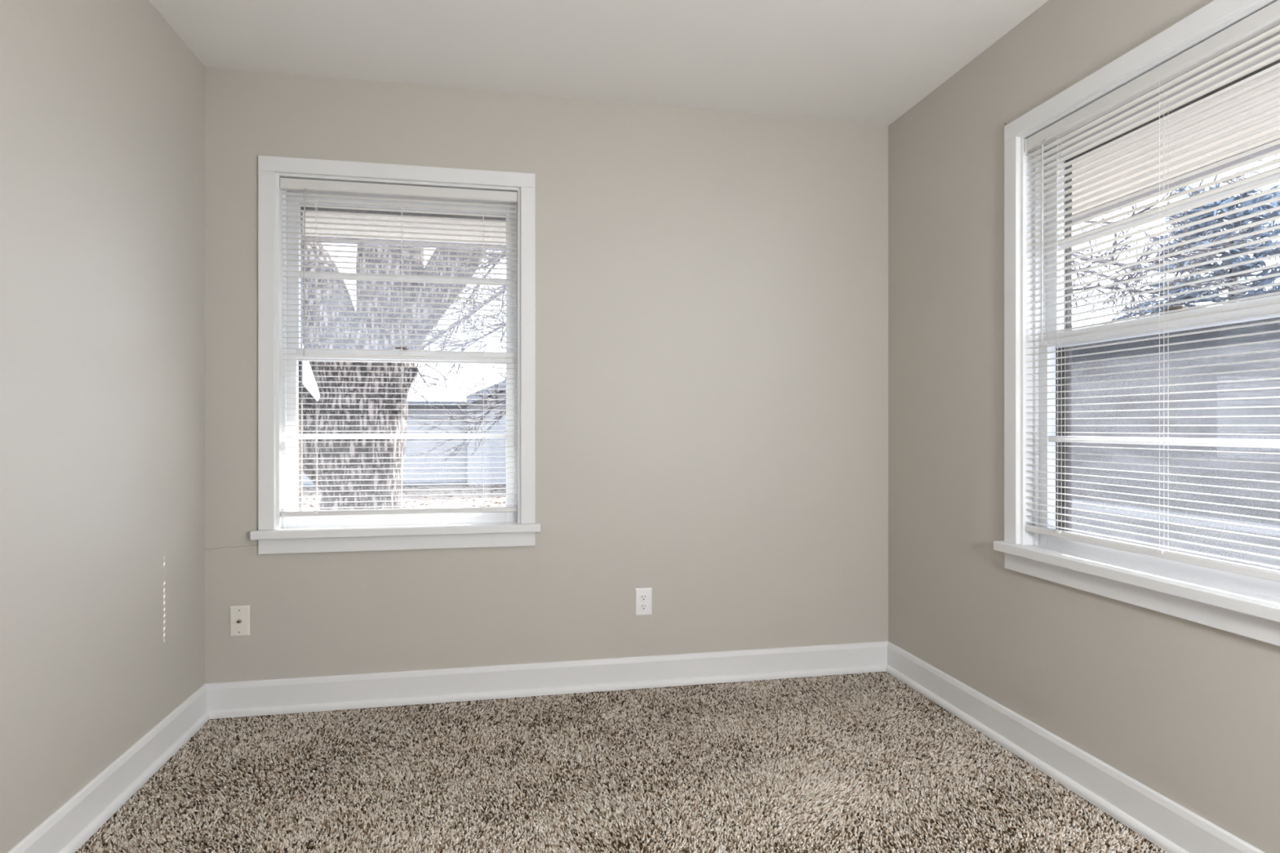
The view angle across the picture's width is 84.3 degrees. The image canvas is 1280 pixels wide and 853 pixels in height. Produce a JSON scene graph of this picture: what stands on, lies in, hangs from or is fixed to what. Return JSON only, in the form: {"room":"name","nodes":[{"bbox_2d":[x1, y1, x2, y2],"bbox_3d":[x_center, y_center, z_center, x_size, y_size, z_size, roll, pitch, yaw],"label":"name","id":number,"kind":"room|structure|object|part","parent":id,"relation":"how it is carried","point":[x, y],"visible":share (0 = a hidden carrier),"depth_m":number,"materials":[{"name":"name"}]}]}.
{"room":"empty bedroom","nodes":[
{"label":"empty bedroom","id":0,"kind":"room"},
{"bbox_2d":[0,0,204,852],"bbox_3d":[-1.395,-0.129,0.971,0.160,2.480,3.710,0,0,-11],"label":"wall","id":1,"kind":"structure","parent":0,"point":[102,102],"depth_m":1.93,"materials":[{"name":"beige paint"}]},
{"bbox_2d":[7,684,209,852],"bbox_3d":[-1.297,1.029,0.959,0.027,0.125,3.450,0,0,-11],"label":"baseboard","id":2,"kind":"structure","parent":1,"relation":"attached to","point":[69,827],"depth_m":2.01,"materials":[{"name":"white paint"}]},
{"bbox_3d":[-1.289,1.078,0.954,0.014,0.026,3.437,0,0,-11],"label":"shoe moulding","id":3,"kind":"part","parent":2,"relation":"part of","materials":[{"name":"white paint"}]},
{"bbox_2d":[204,66,888,684],"bbox_3d":[-0.274,-0.129,2.992,2.798,2.480,0.160,0,0,-11],"label":"wall","id":4,"kind":"structure","parent":0,"point":[712,286],"depth_m":2.95,"materials":[{"name":"beige paint"}]},
{"bbox_2d":[229,605,249,636],"bbox_3d":[-1.512,0.737,2.665,0.070,0.115,0.018,0,0,-11],"label":"cable plate","id":5,"kind":"object","parent":4,"relation":"attached to","point":[239,615],"visible":1,"depth_m":2.67,"materials":[{"name":"beige plastic"}]},
{"bbox_2d":[249,155,540,554],"bbox_3d":[-0.953,-0.269,2.869,1.076,1.509,0.266,0,0,-11],"label":"window","id":6,"kind":"structure","parent":4,"relation":"in","point":[275,534],"depth_m":2.79,"materials":[{"name":"white paint"}]},
{"bbox_2d":[280,177,517,517],"bbox_3d":[-0.939,-0.301,2.796,0.894,1.301,0.042,0,0,-11],"label":"blind","id":7,"kind":"object","parent":6,"relation":"attached to","point":[304,185],"visible":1,"depth_m":2.79,"materials":[{"name":"white plastic"}]},
{"bbox_3d":[-1.255,-0.290,2.743,0.002,1.245,0.028,0,0,-11],"label":"ladder cord","id":8,"kind":"part","parent":7,"relation":"part of","materials":[{"name":"white fabric"}]},
{"bbox_3d":[-0.940,0.339,2.802,0.889,0.021,0.027,0,0,-11],"label":"rail","id":9,"kind":"part","parent":7,"relation":"part of","materials":[{"name":"white plastic"}]},
{"bbox_3d":[-0.944,-0.290,2.802,0.002,1.245,0.028,0,0,-11],"label":"ladder cord","id":10,"kind":"part","parent":7,"relation":"part of","materials":[{"name":"white fabric"}]},
{"bbox_3d":[-0.633,-0.290,2.861,0.002,1.245,0.028,0,0,-11],"label":"ladder cord","id":11,"kind":"part","parent":7,"relation":"part of","materials":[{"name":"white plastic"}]},
{"bbox_3d":[-0.956,-0.607,2.883,0.894,0.696,0.030,0,0,-11],"label":"sash","id":12,"kind":"part","parent":6,"relation":"part of","materials":[{"name":"white paint"}]},
{"bbox_3d":[-0.949,0.049,2.849,0.894,0.700,0.031,0,0,-11],"label":"sash","id":13,"kind":"part","parent":6,"relation":"part of","materials":[{"name":"white paint"}]},
{"bbox_3d":[-0.962,-0.271,2.916,0.898,1.371,0.022,0,0,-11],"label":"storm frame","id":14,"kind":"part","parent":6,"relation":"part of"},
{"bbox_2d":[205,641,888,719],"bbox_3d":[-0.257,1.029,2.900,2.798,0.125,0.027,0,0,-11],"label":"baseboard","id":15,"kind":"structure","parent":4,"relation":"attached to","point":[378,690],"depth_m":2.86,"materials":[{"name":"white paint"}]},
{"bbox_2d":[635,587,651,616],"bbox_3d":[0.015,0.737,2.961,0.072,0.115,0.009,0,0,-11],"label":"wall outlet","id":16,"kind":"object","parent":4,"relation":"attached to","point":[643,595],"visible":1,"depth_m":2.96,"materials":[{"name":"white plastic"}]},
{"bbox_2d":[640,603,647,610],"bbox_3d":[0.015,0.756,2.958,0.033,0.028,0.003,0,0,-11],"label":"receptacle","id":17,"kind":"object","parent":16,"relation":"attached to","point":[643,606],"depth_m":2.96,"materials":[{"name":"white plastic"}]},
{"bbox_2d":[640,594,647,600],"bbox_3d":[0.015,0.717,2.958,0.033,0.028,0.003,0,0,-11],"label":"receptacle","id":18,"kind":"object","parent":16,"relation":"attached to","point":[642,597],"depth_m":2.96,"materials":[{"name":"white plastic"}]},
{"bbox_2d":[302,137,1279,251],"bbox_3d":[-3.749,-0.990,-2.221,13.218,0.166,10.420,0,0,-11],"label":"trim","id":19,"kind":"structure","parent":4,"relation":"attached to","point":[1277,146],"depth_m":3.01,"materials":[{"name":"paint"}]},
{"bbox_2d":[149,0,1048,125],"bbox_3d":[0.064,-1.409,1.218,2.798,0.120,3.450,0,0,-11],"label":"ceiling","id":20,"kind":"structure","parent":0,"point":[855,61],"depth_m":2.50,"materials":[{"name":"white paint"}]},
{"bbox_2d":[80,671,1160,852],"bbox_3d":[0.064,1.120,1.218,2.798,0.042,3.450,0,0,-11],"label":"floor","id":21,"kind":"structure","parent":0,"point":[608,777],"depth_m":2.08,"materials":[{"name":"brown carpet"}]},
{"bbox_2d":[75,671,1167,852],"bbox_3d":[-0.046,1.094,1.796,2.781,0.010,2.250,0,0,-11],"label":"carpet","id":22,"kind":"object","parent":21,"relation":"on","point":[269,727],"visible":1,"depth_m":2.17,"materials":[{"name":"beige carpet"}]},
{"bbox_2d":[888,0,1279,852],"bbox_3d":[1.511,-0.129,1.525,0.160,2.480,3.710,0,0,-11],"label":"wall","id":23,"kind":"structure","parent":0,"point":[1188,711],"depth_m":2.47,"materials":[{"name":"beige paint"}]},
{"bbox_2d":[885,641,1264,852],"bbox_3d":[1.425,1.029,1.478,0.027,0.125,3.450,0,0,-11],"label":"baseboard","id":24,"kind":"structure","parent":23,"relation":"attached to","point":[1166,824],"depth_m":2.11,"materials":[{"name":"white paint"}]},
{"bbox_2d":[993,0,1279,646],"bbox_3d":[1.451,-0.269,1.876,0.266,1.509,1.172,0,0,-11],"label":"window","id":25,"kind":"structure","parent":23,"relation":"in","point":[1248,606],"depth_m":2.17,"materials":[{"name":"white paint"}]},
{"bbox_2d":[1024,0,1279,582],"bbox_3d":[1.379,-0.301,1.862,0.042,1.301,0.990,0,0,-11],"label":"blind","id":26,"kind":"object","parent":25,"relation":"attached to","point":[1268,17],"visible":1,"depth_m":1.87,"materials":[{"name":"white plastic"}]},
{"bbox_3d":[1.318,-0.290,2.210,0.028,1.245,0.002,0,0,-11],"label":"ladder cord","id":27,"kind":"part","parent":26,"relation":"part of","materials":[{"name":"white fabric"}]},
{"bbox_3d":[1.384,0.339,1.863,0.027,0.021,0.985,0,0,-11],"label":"rail","id":28,"kind":"part","parent":26,"relation":"part of","materials":[{"name":"white plastic"}]},
{"bbox_3d":[1.384,-0.290,1.867,0.028,1.245,0.002,0,0,-11],"label":"ladder cord","id":29,"kind":"part","parent":26,"relation":"part of","materials":[{"name":"white fabric"}]},
{"bbox_3d":[1.431,0.049,1.872,0.031,0.700,0.990,0,0,-11],"label":"sash","id":30,"kind":"part","parent":25,"relation":"part of","materials":[{"name":"white paint"}]},
{"bbox_3d":[1.465,-0.607,1.879,0.030,0.696,0.990,0,0,-11],"label":"sash","id":31,"kind":"part","parent":25,"relation":"part of","materials":[{"name":"white paint"}]},
{"bbox_3d":[1.499,-0.271,1.885,0.022,1.371,0.994,0,0,-11],"label":"storm frame","id":32,"kind":"part","parent":25,"relation":"part of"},
{"bbox_3d":[-3.773,0.319,-2.256,11.958,2.464,9.160,0,0,-11],"label":"wall","id":33,"kind":"structure","parent":0,"visible":0},
{"bbox_2d":[302,68,1279,245],"bbox_3d":[-3.757,-0.983,-2.233,13.198,0.140,10.400,0,0,-11],"label":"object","id":34,"kind":"structure","parent":33,"relation":"attached to","point":[1274,100],"depth_m":2.50,"materials":[{"name":"white paint"}]},
{"label":"outside","id":35,"kind":"structure","parent":0,"visible":0},
{"bbox_2d":[302,484,1279,571],"bbox_3d":[0.769,1.541,18.888,70.800,0.080,55.000,0,0,-11],"label":"ground","id":36,"kind":"structure","parent":35,"point":[1236,537],"depth_m":10.38,"materials":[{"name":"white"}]},
{"bbox_2d":[302,400,467,487],"bbox_3d":[-8.065,0.451,20.187,6.330,2.380,5.540,0,0,-11],"label":"garage","id":37,"kind":"structure","parent":36,"relation":"on","point":[451,462],"depth_m":18.23,"materials":[{"name":"grey"}]},
{"bbox_2d":[302,241,486,510],"bbox_3d":[-2.811,-0.820,7.014,3.194,4.836,1.068,0,0,-11],"label":"tree","id":38,"kind":"object","parent":36,"relation":"on","point":[361,446],"visible":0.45,"depth_m":6.75,"materials":[{"name":"grey plant"}]},
{"bbox_2d":[302,483,506,510],"bbox_3d":[-3.656,1.472,11.931,11.601,0.079,12.097,0,0,-11],"label":"leaf litter","id":39,"kind":"object","parent":36,"relation":"on","point":[468,486],"visible":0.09,"depth_m":14.73,"materials":[{"name":"brown plant"}]},
{"bbox_2d":[405,247,506,462],"bbox_3d":[-2.095,-0.956,9.572,3.171,5.012,2.390,0,0,2],"label":"bare tree","id":40,"kind":"object","parent":36,"relation":"on","point":[496,260],"visible":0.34,"depth_m":9.37,"materials":[{"name":"brown plant"}]},
{"bbox_2d":[466,380,506,485],"bbox_3d":[-1.844,-0.199,21.088,6.210,3.680,5.500,0,0,-11],"label":"house","id":41,"kind":"structure","parent":36,"relation":"on","point":[498,456],"depth_m":18.19,"materials":[{"name":"grey"}]},
{"bbox_2d":[1071,316,1279,525],"bbox_3d":[10.503,-0.099,13.617,4.650,3.480,15.600,0,0,-11],"label":"neighboring building","id":42,"kind":"structure","parent":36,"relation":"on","point":[1274,458],"depth_m":11.50,"materials":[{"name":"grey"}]},
{"bbox_2d":[1071,154,1279,360],"bbox_3d":[5.662,-0.857,8.163,1.758,4.812,3.294,0,0,-11],"label":"bare tree","id":43,"kind":"object","parent":36,"relation":"on","point":[1172,282],"visible":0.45,"depth_m":8.01,"materials":[{"name":"brown plant"}]},
{"bbox_2d":[1071,498,1279,536],"bbox_3d":[8.411,1.526,12.710,0.240,0.230,16.000,0,0,-11],"label":"concrete curb","id":44,"kind":"object","parent":36,"relation":"on","point":[1134,513],"visible":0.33,"depth_m":11.26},
{"bbox_2d":[1114,183,1279,319],"bbox_3d":[14.671,-2.204,17.172,5.312,7.494,5.485,0,0,-11],"label":"evergreen tree","id":45,"kind":"object","parent":36,"relation":"on","point":[1273,289],"visible":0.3,"depth_m":16.88,"materials":[{"name":"grey plant"}]}
]}

